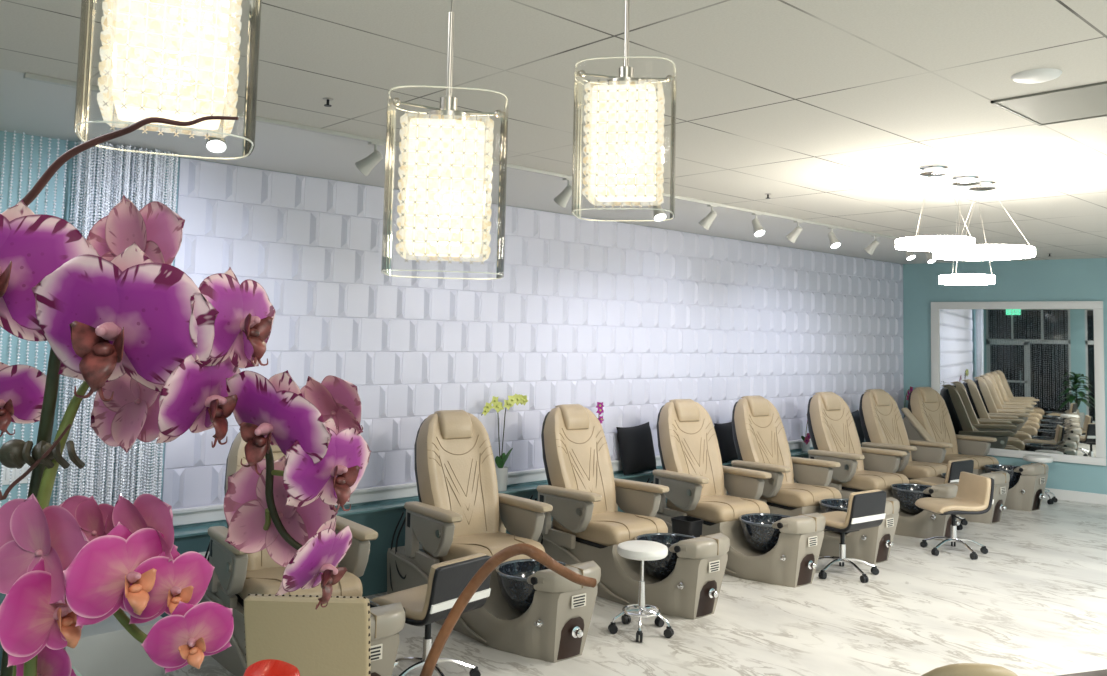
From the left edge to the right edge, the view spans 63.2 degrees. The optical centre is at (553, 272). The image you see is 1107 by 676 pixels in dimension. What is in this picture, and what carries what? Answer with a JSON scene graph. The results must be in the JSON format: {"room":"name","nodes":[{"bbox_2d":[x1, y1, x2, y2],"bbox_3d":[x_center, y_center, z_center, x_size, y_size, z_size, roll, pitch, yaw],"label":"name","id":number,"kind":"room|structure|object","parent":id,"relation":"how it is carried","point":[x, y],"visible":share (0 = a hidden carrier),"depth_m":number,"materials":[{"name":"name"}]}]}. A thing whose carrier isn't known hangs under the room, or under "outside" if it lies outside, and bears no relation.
{"room":"salon","nodes":[
{"label":"salon","id":0,"kind":"room"},
{"bbox_2d":[243,659,299,675],"bbox_3d":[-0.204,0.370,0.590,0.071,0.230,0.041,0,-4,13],"label":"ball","id":1,"kind":"object","parent":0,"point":[269,667],"visible":1,"depth_m":0.59,"materials":[{"name":"red plastic"}]},
{"bbox_2d":[0,131,897,527],"bbox_3d":[-0.096,0.919,7.951,13.607,3.018,0.120,5,-5,-42],"label":"wall","id":2,"kind":"structure","parent":0,"point":[9,139],"depth_m":5.26,"materials":[{"name":"teal paint"}]},
{"bbox_2d":[0,463,31,484],"bbox_3d":[-3.049,1.142,5.126,0.170,0.120,0.013,5,-5,-42],"label":"light switch","id":3,"kind":"object","parent":2,"relation":"attached to","point":[15,472],"visible":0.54,"depth_m":5.11,"materials":[{"name":"white plastic"}]},
{"bbox_2d":[0,130,178,506],"bbox_3d":[-2.733,0.397,5.274,0.972,2.364,0.140,5,-5,-42],"label":"curtain","id":4,"kind":"object","parent":2,"relation":"hanging from","point":[160,169],"visible":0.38,"depth_m":5.32,"materials":[{"name":"silver glass"}]},
{"bbox_2d":[200,551,208,558],"bbox_3d":[-2.186,1.801,5.619,0.070,0.114,0.011,5,-5,-42],"label":"power outlet","id":5,"kind":"object","parent":2,"relation":"attached to","point":[201,553],"visible":0.09,"depth_m":5.62,"materials":[{"name":"white plastic"}]},
{"bbox_2d":[0,454,808,670],"bbox_3d":[0.369,2.160,8.101,12.152,0.585,0.200,5,-5,-42],"label":"trim","id":6,"kind":"structure","parent":2,"relation":"attached to","point":[374,578],"depth_m":6.47,"materials":[{"name":"teal paint"}]},
{"bbox_2d":[0,69,1017,263],"bbox_3d":[0.517,-0.596,7.590,13.829,0.078,1.550,5,-5,-42],"label":"trim","id":7,"kind":"structure","parent":2,"relation":"attached to","point":[30,107],"depth_m":5.96,"materials":[{"name":"white paint"}]},
{"bbox_2d":[174,444,861,538],"bbox_3d":[0.381,1.859,8.117,12.152,0.017,0.215,5,-5,-42],"label":"trim","id":8,"kind":"structure","parent":2,"relation":"attached to","point":[197,530],"depth_m":6.60,"materials":[{"name":"teal"}]},
{"bbox_2d":[481,394,527,490],"bbox_3d":[-0.428,1.388,7.397,0.471,0.786,0.145,4,-5,-37],"label":"potted orchid","id":9,"kind":"object","parent":8,"relation":"on","point":[501,470],"visible":1,"depth_m":7.37,"materials":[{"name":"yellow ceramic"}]},
{"bbox_2d":[596,402,603,422],"bbox_3d":[0.438,1.512,8.162,0.147,0.684,0.142,1,-4,1],"label":"potted orchid","id":10,"kind":"object","parent":8,"relation":"on","point":[600,405],"visible":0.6,"depth_m":8.14,"materials":[{"name":"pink plant"}]},
{"bbox_2d":[616,422,656,474],"bbox_3d":[0.788,1.668,8.512,0.496,0.489,0.185,5,-5,-43],"label":"throw pillow","id":11,"kind":"object","parent":8,"relation":"on","point":[636,448],"visible":0.99,"depth_m":8.42,"materials":[{"name":"black fabric"}]},
{"bbox_2d":[714,422,737,462],"bbox_3d":[1.854,1.779,9.489,0.454,0.450,0.175,5,-5,-43],"label":"throw pillow","id":12,"kind":"object","parent":8,"relation":"on","point":[724,433],"visible":0.52,"depth_m":9.36,"materials":[{"name":"black fabric"}]},
{"bbox_2d":[801,421,809,450],"bbox_3d":[2.945,1.804,10.434,0.140,0.532,0.209,0,-4,18],"label":"potted orchid","id":13,"kind":"object","parent":8,"relation":"on","point":[806,442],"visible":0.65,"depth_m":10.44,"materials":[{"name":"white ceramic"}]},
{"bbox_2d":[851,410,863,443],"bbox_3d":[3.721,1.940,11.203,0.454,0.450,0.175,5,-5,-43],"label":"throw pillow","id":14,"kind":"object","parent":8,"relation":"on","point":[856,417],"visible":0.23,"depth_m":11.18,"materials":[{"name":"grey fabric"}]},
{"bbox_2d":[904,387,912,416],"bbox_3d":[4.768,1.876,12.094,0.167,0.701,0.196,1,-4,6],"label":"potted orchid","id":15,"kind":"object","parent":8,"relation":"on","point":[911,388],"visible":0.35,"depth_m":12.15,"materials":[{"name":"purple plant"}]},
{"bbox_2d":[172,438,864,525],"bbox_3d":[0.841,1.829,8.655,10.752,0.100,0.050,5,-5,-42],"label":"trim","id":16,"kind":"structure","parent":2,"relation":"attached to","point":[192,515],"depth_m":6.69,"materials":[{"name":"white paint"}]},
{"bbox_2d":[162,157,903,508],"bbox_3d":[1.196,0.688,9.047,9.857,2.246,0.028,5,-5,-42],"label":"wall tiles","id":17,"kind":"object","parent":2,"relation":"attached to","point":[632,319],"depth_m":7.75,"materials":[{"name":"white tile"}]},
{"bbox_2d":[0,0,1106,260],"bbox_3d":[4.261,-0.729,4.447,15.076,0.080,8.150,5,-5,-42],"label":"ceiling","id":18,"kind":"structure","parent":0,"point":[833,110],"depth_m":3.84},
{"bbox_2d":[74,0,261,159],"bbox_3d":[-0.373,-0.583,0.925,0.162,0.910,0.148,3,-4,-23],"label":"crystal pendant","id":19,"kind":"object","parent":18,"relation":"hanging from","point":[177,60],"visible":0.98,"depth_m":0.85,"materials":[{"name":"clear glass"}]},
{"bbox_2d":[112,0,228,129],"bbox_3d":[-0.381,-0.229,0.900,0.098,0.148,0.098,3,-4,-23],"label":"diffuser","id":20,"kind":"object","parent":19,"relation":"attached to","point":[170,58],"depth_m":0.85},
{"bbox_2d":[323,98,333,106],"bbox_3d":[-1.068,-0.806,4.259,0.051,0.034,0.052,5,-5,-42],"label":"sprinkler head","id":21,"kind":"object","parent":18,"relation":"attached to","point":[327,100],"visible":1,"depth_m":4.25},
{"bbox_2d":[381,0,508,279],"bbox_3d":[-0.137,-0.502,1.247,0.162,1.015,0.148,2,-4,-6],"label":"crystal pendant","id":22,"kind":"object","parent":18,"relation":"hanging from","point":[445,158],"visible":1,"depth_m":1.17,"materials":[{"name":"clear glass"}]},
{"bbox_2d":[406,119,483,256],"bbox_3d":[-0.146,-0.112,1.220,0.098,0.174,0.098,2,-4,-6],"label":"diffuser","id":23,"kind":"object","parent":22,"relation":"attached to","point":[445,157],"depth_m":1.16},
{"bbox_2d":[23,73,898,239],"bbox_3d":[1.012,-0.574,6.990,9.050,0.022,0.036,5,-5,-42],"label":"track rail","id":24,"kind":"object","parent":18,"relation":"attached to","point":[28,76],"visible":0.56,"depth_m":5.13,"materials":[{"name":"grey metal"}]},
{"bbox_2d":[206,125,226,152],"bbox_3d":[-1.678,-0.698,4.479,0.110,0.201,0.135,5,-5,-42],"label":"track spotlight","id":25,"kind":"object","parent":24,"relation":"attached to","point":[214,145],"visible":0.45,"depth_m":4.45,"materials":[{"name":"grey"}]},
{"bbox_2d":[355,142,382,175],"bbox_3d":[-1.050,-0.644,5.135,0.155,0.189,0.100,1,-4,6],"label":"track spotlight","id":26,"kind":"object","parent":24,"relation":"attached to","point":[367,164],"visible":1,"depth_m":5.10,"materials":[{"name":"grey metal"}]},
{"bbox_2d":[554,178,571,207],"bbox_3d":[0.071,-0.544,6.164,0.106,0.196,0.148,5,-5,-42],"label":"track spotlight","id":27,"kind":"object","parent":24,"relation":"attached to","point":[562,199],"visible":0.91,"depth_m":6.13,"materials":[{"name":"grey metal"}]},
{"bbox_2d":[653,205,666,221],"bbox_3d":[0.785,-0.485,6.740,0.110,0.201,0.135,5,-5,-42],"label":"track spotlight","id":28,"kind":"object","parent":24,"relation":"attached to","point":[658,214],"visible":0.48,"depth_m":6.71,"materials":[{"name":"grey metal"}]},
{"bbox_2d":[699,205,716,229],"bbox_3d":[1.240,-0.443,7.237,0.106,0.196,0.148,5,-5,-42],"label":"track spotlight","id":29,"kind":"object","parent":24,"relation":"attached to","point":[706,222],"visible":1,"depth_m":7.21,"materials":[{"name":"grey metal"}]},
{"bbox_2d":[752,213,764,236],"bbox_3d":[1.726,-0.404,7.604,0.110,0.201,0.135,5,-5,-42],"label":"track spotlight","id":30,"kind":"object","parent":24,"relation":"attached to","point":[758,229],"visible":1,"depth_m":7.59,"materials":[{"name":"grey metal"}]},
{"bbox_2d":[786,221,802,242],"bbox_3d":[2.159,-0.363,8.081,0.106,0.196,0.148,5,-5,-42],"label":"track spotlight","id":31,"kind":"object","parent":24,"relation":"attached to","point":[795,233],"visible":1,"depth_m":8.05,"materials":[{"name":"grey metal"}]},
{"bbox_2d":[828,227,840,248],"bbox_3d":[2.623,-0.326,8.427,0.110,0.201,0.135,5,-5,-42],"label":"track spotlight","id":32,"kind":"object","parent":24,"relation":"attached to","point":[834,243],"visible":1,"depth_m":8.42,"materials":[{"name":"grey metal"}]},
{"bbox_2d":[864,235,878,254],"bbox_3d":[3.188,-0.274,9.025,0.106,0.196,0.148,5,-5,-42],"label":"track spotlight","id":33,"kind":"object","parent":24,"relation":"attached to","point":[869,249],"visible":1,"depth_m":9.00,"materials":[{"name":"grey metal"}]},
{"bbox_2d":[904,250,915,259],"bbox_3d":[3.733,-0.230,9.446,0.110,0.201,0.135,5,-5,-42],"label":"track spotlight","id":34,"kind":"object","parent":24,"relation":"attached to","point":[910,255],"visible":0.59,"depth_m":9.42,"materials":[{"name":"grey metal"}]},
{"bbox_2d":[924,251,936,263],"bbox_3d":[4.086,-0.199,9.770,0.110,0.201,0.135,5,-5,-42],"label":"track spotlight","id":35,"kind":"object","parent":24,"relation":"attached to","point":[929,256],"visible":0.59,"depth_m":9.75,"materials":[{"name":"grey metal"}]},
{"bbox_2d":[571,0,676,220],"bbox_3d":[0.122,-0.540,1.473,0.162,0.898,0.148,1,-4,10],"label":"crystal pendant","id":36,"kind":"object","parent":18,"relation":"hanging from","point":[624,119],"visible":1,"depth_m":1.40,"materials":[{"name":"clear glass"}]},
{"bbox_2d":[590,84,656,201],"bbox_3d":[0.115,-0.206,1.450,0.098,0.172,0.098,1,-4,10],"label":"diffuser","id":37,"kind":"object","parent":36,"relation":"attached to","point":[623,117],"depth_m":1.39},
{"bbox_2d":[895,164,974,250],"bbox_3d":[2.346,-0.404,5.544,0.450,0.502,0.450,5,-5,-42],"label":"pendant","id":38,"kind":"object","parent":18,"relation":"hanging from","point":[917,243],"visible":1,"depth_m":5.49,"materials":[{"name":"silver metal"}]},
{"bbox_2d":[939,175,994,284],"bbox_3d":[2.682,-0.278,5.847,0.330,0.698,0.330,5,-5,-42],"label":"pendant","id":39,"kind":"object","parent":18,"relation":"hanging from","point":[961,180],"visible":1,"depth_m":5.79,"materials":[{"name":"silver metal"}]},
{"bbox_2d":[933,180,1035,260],"bbox_3d":[2.875,-0.358,6.030,0.620,0.502,0.620,5,-5,-42],"label":"pendant","id":40,"kind":"object","parent":18,"relation":"hanging from","point":[995,251],"visible":0.91,"depth_m":5.99,"materials":[{"name":"silver metal"}]},
{"bbox_2d":[1011,68,1061,83],"bbox_3d":[1.948,-0.788,3.632,0.184,0.020,0.184,5,-5,-42],"label":"ceiling speaker","id":41,"kind":"object","parent":18,"relation":"attached to","point":[1032,76],"visible":1,"depth_m":3.59,"materials":[{"name":"white paint"}]},
{"bbox_2d":[991,81,1106,125],"bbox_3d":[2.502,-0.763,3.881,0.590,0.010,0.960,5,-5,-42],"label":"ceiling vent","id":42,"kind":"object","parent":18,"relation":"in","point":[1089,101],"visible":1,"depth_m":4.05,"materials":[{"name":"grey metal"}]},
{"bbox_2d":[0,498,1106,675],"bbox_3d":[3.564,2.298,4.847,15.176,0.001,9.900,5,-5,-42],"label":"floor","id":43,"kind":"structure","parent":0,"point":[1035,604],"depth_m":6.02,"materials":[{"name":"stone"}]},
{"bbox_2d":[72,666,81,675],"bbox_3d":[-1.603,1.671,2.700,0.400,0.720,0.600,5,-5,-42],"label":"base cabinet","id":44,"kind":"object","parent":43,"relation":"on","point":[77,673],"visible":0.02,"depth_m":3.00,"materials":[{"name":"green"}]},
{"bbox_2d":[64,610,164,675],"bbox_3d":[-2.466,2.014,4.881,0.500,0.300,0.620,5,-5,-42],"label":"plinth","id":45,"kind":"object","parent":43,"relation":"on","point":[105,647],"visible":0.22,"depth_m":4.66,"materials":[{"name":"grey paint"}]},
{"bbox_2d":[198,432,285,675],"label":"chair","id":46,"kind":"object","parent":43,"relation":"on","point":[238,577],"depth_m":4.97,"materials":[{"name":"beige leather"}]},
{"bbox_2d":[243,594,370,675],"bbox_3d":[-0.862,1.612,3.330,0.440,0.960,0.560,1,-4,0],"label":"chair","id":47,"kind":"object","parent":43,"relation":"on","point":[334,639],"visible":0.91,"depth_m":3.11,"materials":[{"name":"beige leather"}]},
{"bbox_2d":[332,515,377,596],"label":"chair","id":48,"kind":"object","parent":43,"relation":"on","point":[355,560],"depth_m":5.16,"materials":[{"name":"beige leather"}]},
{"bbox_2d":[369,600,405,675],"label":"chair","id":49,"kind":"object","parent":43,"relation":"on","point":[386,621],"depth_m":4.33,"materials":[{"name":"grey plastic"}]},
{"bbox_2d":[198,588,399,675],"bbox_3d":[-1.420,1.984,4.938,0.581,0.415,1.754,5,-5,-39],"label":"tub","id":50,"kind":"object","parent":49,"relation":"in","point":[384,648],"depth_m":4.81,"materials":[{"name":"grey plastic"}]},
{"bbox_2d":[369,600,379,607],"bbox_3d":[-1.121,1.853,4.584,0.489,0.260,0.489,5,-5,-42],"label":"bowl","id":51,"kind":"object","parent":49,"relation":"on","point":[372,604],"depth_m":4.74,"materials":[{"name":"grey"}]},
{"bbox_2d":[371,553,490,675],"bbox_3d":[-0.684,1.852,4.824,0.569,0.696,0.547,-2,-5,39],"label":"chair","id":52,"kind":"object","parent":43,"relation":"on","point":[426,604],"visible":0.69,"depth_m":4.70,"materials":[{"name":"beige leather"}]},
{"bbox_2d":[387,410,600,662],"bbox_3d":[-0.357,1.621,5.911,0.846,1.322,1.786,5,-5,-39],"label":"chair","id":53,"kind":"object","parent":43,"relation":"on","point":[530,610],"visible":0.94,"depth_m":5.94,"materials":[{"name":"beige leather"}]},
{"bbox_2d":[387,543,596,662],"bbox_3d":[-0.417,2.071,5.859,0.580,0.415,1.754,5,-5,-39],"label":"tub","id":54,"kind":"object","parent":53,"relation":"in","point":[519,617],"depth_m":5.31,"materials":[{"name":"grey plastic"}]},
{"bbox_2d":[495,559,568,613],"bbox_3d":[-0.115,1.940,5.507,0.489,0.260,0.489,5,-5,-42],"label":"bowl","id":55,"kind":"object","parent":53,"relation":"on","point":[515,592],"depth_m":5.40,"materials":[{"name":"grey glass"}]},
{"bbox_2d":[530,404,729,619],"bbox_3d":[0.542,1.699,6.740,0.820,1.323,1.786,5,-5,-41],"label":"chair","id":56,"kind":"object","parent":43,"relation":"on","point":[585,496],"visible":0.91,"depth_m":6.62,"materials":[{"name":"beige leather"}]},
{"bbox_2d":[537,522,727,619],"bbox_3d":[0.508,2.151,6.711,0.626,0.415,1.764,5,-5,-42],"label":"tub","id":57,"kind":"object","parent":56,"relation":"in","point":[680,585],"depth_m":6.24,"materials":[{"name":"grey plastic"}]},
{"bbox_2d":[634,533,695,579],"bbox_3d":[0.813,2.021,6.359,0.490,0.260,0.490,5,-5,-42],"label":"bowl","id":58,"kind":"object","parent":56,"relation":"on","point":[667,568],"depth_m":6.25,"materials":[{"name":"grey glass"}]},
{"bbox_2d":[608,540,673,641],"bbox_3d":[0.574,2.020,5.768,0.401,0.549,0.417,5,-5,-42],"label":"round stool","id":59,"kind":"object","parent":43,"relation":"on","point":[643,550],"visible":1,"depth_m":5.71,"materials":[{"name":"white plastic"}]},
{"bbox_2d":[671,516,702,537],"bbox_3d":[1.070,2.192,7.222,0.176,0.430,0.220,5,-5,-42],"label":"waste bin","id":60,"kind":"object","parent":43,"relation":"on","point":[686,525],"visible":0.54,"depth_m":7.17,"materials":[{"name":"black plastic"}]},
{"bbox_2d":[646,399,825,587],"bbox_3d":[1.527,1.784,7.633,0.886,1.322,1.786,4,-5,-38],"label":"chair","id":61,"kind":"object","parent":43,"relation":"on","point":[765,547],"visible":0.9,"depth_m":7.47,"materials":[{"name":"beige leather"}]},
{"bbox_2d":[655,503,823,587],"bbox_3d":[1.438,2.232,7.560,0.580,0.415,1.754,4,-5,-38],"label":"tub","id":62,"kind":"object","parent":61,"relation":"in","point":[768,554],"depth_m":7.01,"materials":[{"name":"grey plastic"}]},
{"bbox_2d":[739,513,790,552],"bbox_3d":[1.729,2.100,7.200,0.488,0.260,0.488,5,-5,-42],"label":"bowl","id":63,"kind":"object","parent":61,"relation":"on","point":[758,532],"depth_m":7.07,"materials":[{"name":"grey glass"}]},
{"bbox_2d":[727,396,899,563],"bbox_3d":[2.367,1.855,8.384,0.851,1.322,1.786,5,-5,-39],"label":"chair","id":64,"kind":"object","parent":43,"relation":"on","point":[759,435],"visible":0.67,"depth_m":8.35,"materials":[{"name":"beige leather"}]},
{"bbox_2d":[727,493,898,563],"bbox_3d":[2.304,2.305,8.329,0.580,0.415,1.754,5,-5,-39],"label":"tub","id":65,"kind":"object","parent":64,"relation":"in","point":[873,545],"depth_m":7.76,"materials":[{"name":"grey plastic"}]},
{"bbox_2d":[819,498,849,533],"bbox_3d":[2.604,2.174,7.976,0.489,0.260,0.489,5,-5,-42],"label":"bowl","id":66,"kind":"object","parent":64,"relation":"on","point":[825,504],"depth_m":8.12,"materials":[{"name":"grey"}]},
{"bbox_2d":[818,489,885,582],"bbox_3d":[2.336,2.093,7.304,0.547,0.696,0.569,4,-5,-36],"label":"chair","id":67,"kind":"object","parent":43,"relation":"on","point":[866,509],"visible":0.86,"depth_m":7.15,"materials":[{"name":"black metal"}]},
{"bbox_2d":[794,392,959,540],"bbox_3d":[3.382,1.947,9.368,0.862,1.322,1.786,5,-5,-39],"label":"chair","id":68,"kind":"object","parent":43,"relation":"on","point":[833,433],"visible":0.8,"depth_m":9.31,"materials":[{"name":"beige leather"}]},
{"bbox_2d":[794,480,958,540],"bbox_3d":[3.311,2.396,9.307,0.581,0.415,1.754,5,-5,-39],"label":"tub","id":69,"kind":"object","parent":68,"relation":"in","point":[913,521],"depth_m":8.77,"materials":[{"name":"grey plastic"}]},
{"bbox_2d":[890,483,931,514],"bbox_3d":[3.608,2.265,8.952,0.489,0.260,0.489,5,-5,-42],"label":"bowl","id":70,"kind":"object","parent":68,"relation":"on","point":[907,494],"depth_m":8.83,"materials":[{"name":"grey"}]},
{"bbox_2d":[859,389,952,479],"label":"chair","id":71,"kind":"object","parent":43,"relation":"on","point":[882,423],"depth_m":10.52,"materials":[{"name":"beige leather"}]},
{"bbox_2d":[909,459,973,529],"bbox_3d":[4.013,2.276,9.386,0.547,0.696,0.569,4,-5,-37],"label":"chair","id":72,"kind":"object","parent":43,"relation":"on","point":[954,467],"visible":0.33,"depth_m":9.22,"materials":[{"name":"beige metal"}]},
{"bbox_2d":[915,472,993,559],"bbox_3d":[3.637,2.181,8.149,0.569,0.696,0.547,2,-4,-11],"label":"chair","id":73,"kind":"object","parent":43,"relation":"on","point":[974,496],"visible":1,"depth_m":8.11,"materials":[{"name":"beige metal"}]},
{"bbox_2d":[921,663,1017,675],"bbox_3d":[1.210,1.613,2.726,0.447,0.967,0.423,1,-4,2],"label":"tub chair","id":74,"kind":"object","parent":43,"relation":"on","point":[960,669],"visible":1,"depth_m":2.56,"materials":[{"name":"beige leather"}]},
{"bbox_2d":[901,387,1048,511],"bbox_3d":[5.134,2.101,11.022,0.871,1.322,1.786,4,-5,-38],"label":"chair","id":75,"kind":"object","parent":43,"relation":"on","point":[927,417],"visible":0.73,"depth_m":11.18,"materials":[{"name":"beige leather"}]},
{"bbox_2d":[983,464,1021,489],"bbox_3d":[5.322,2.417,10.579,0.488,0.260,0.488,5,-5,-42],"label":"bowl","id":76,"kind":"object","parent":75,"relation":"on","point":[1015,483],"depth_m":10.38,"materials":[{"name":"grey"}]},
{"bbox_2d":[973,469,1047,511],"bbox_3d":[5.032,2.548,10.940,0.580,0.415,1.754,4,-5,-38],"label":"tub","id":77,"kind":"object","parent":75,"relation":"in","point":[1026,490],"depth_m":10.27,"materials":[{"name":"grey plastic"}]},
{"bbox_2d":[959,471,1009,523],"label":"chair","id":78,"kind":"object","parent":43,"relation":"on","point":[1001,479],"depth_m":9.49,"materials":[{"name":"grey plastic"}]},
{"bbox_2d":[959,483,1008,523],"bbox_3d":[4.183,2.475,10.163,0.580,0.415,1.754,5,-5,-39],"label":"tub","id":79,"kind":"object","parent":78,"relation":"in","point":[994,515],"depth_m":9.49,"materials":[{"name":"grey plastic"}]},
{"bbox_2d":[1023,454,1057,503],"bbox_3d":[5.890,2.500,10.939,0.417,0.549,0.401,-1,-4,24],"label":"round stool","id":80,"kind":"object","parent":43,"relation":"on","point":[1031,458],"visible":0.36,"depth_m":10.83,"materials":[{"name":"silver metal"}]},
{"bbox_2d":[1057,669,1106,675],"bbox_3d":[2.182,1.749,2.882,1.100,0.760,0.600,3,-4,-18],"label":"table","id":81,"kind":"object","parent":43,"relation":"on","point":[1098,672],"visible":1,"depth_m":3.08,"materials":[{"name":"brown wood"}]},
{"bbox_3d":[-0.194,1.295,0.443,0.780,1.220,0.400,1,-4,0],"label":"countertop","id":82,"kind":"structure","parent":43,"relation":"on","visible":0},
{"bbox_2d":[0,494,233,675],"bbox_3d":[-0.255,0.396,0.432,0.229,0.568,0.230,5,-5,-42],"label":"orchid","id":83,"kind":"object","parent":82,"relation":"on","point":[71,565],"visible":1,"depth_m":0.46,"materials":[{"name":"pink plant"}]},
{"bbox_2d":[420,543,596,675],"bbox_3d":[-0.122,0.363,0.487,0.287,0.431,0.032,2,-4,-6],"label":"twig","id":84,"kind":"object","parent":83,"relation":"attached to","point":[533,552],"visible":1,"depth_m":0.50,"materials":[{"name":"brown wood"}]},
{"bbox_2d":[0,195,370,675],"bbox_3d":[-0.292,0.318,0.528,0.317,0.736,0.225,-1,-5,30],"label":"orchid","id":85,"kind":"object","parent":82,"relation":"on","point":[163,354],"visible":0.98,"depth_m":0.53,"materials":[{"name":"purple plant"}]},
{"bbox_2d":[0,424,70,500],"bbox_3d":[-0.318,0.326,0.515,0.079,0.478,0.019,-2,-5,38],"label":"twig","id":86,"kind":"object","parent":85,"relation":"attached to","point":[4,496],"visible":1,"depth_m":0.52,"materials":[{"name":"brown wood"}]},
{"bbox_2d":[16,116,238,205],"bbox_3d":[-0.290,0.234,0.546,0.174,0.667,0.015,1,-4,10],"label":"twig","id":87,"kind":"object","parent":85,"relation":"attached to","point":[53,168],"visible":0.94,"depth_m":0.57,"materials":[{"name":"brown wood"}]},
{"bbox_2d":[903,258,1106,493],"bbox_3d":[8.663,1.215,9.352,10.000,3.018,0.120,-2,-5,39],"label":"wall","id":88,"kind":"structure","parent":0,"point":[1059,279],"depth_m":11.58,"materials":[{"name":"teal paint"}]},
{"bbox_2d":[931,301,1105,465],"bbox_3d":[5.864,1.355,11.477,2.000,1.976,0.043,-2,-5,39],"label":"wall mirror","id":89,"kind":"object","parent":88,"relation":"attached to","point":[1028,376],"visible":0.82,"depth_m":11.38,"materials":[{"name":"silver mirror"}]},
{"bbox_2d":[1044,488,1106,504],"bbox_3d":[8.630,2.651,9.163,9.490,0.125,0.018,-2,-5,39],"label":"baseboard","id":90,"kind":"structure","parent":88,"relation":"attached to","point":[1085,497],"depth_m":10.95,"materials":[{"name":"white paint"}]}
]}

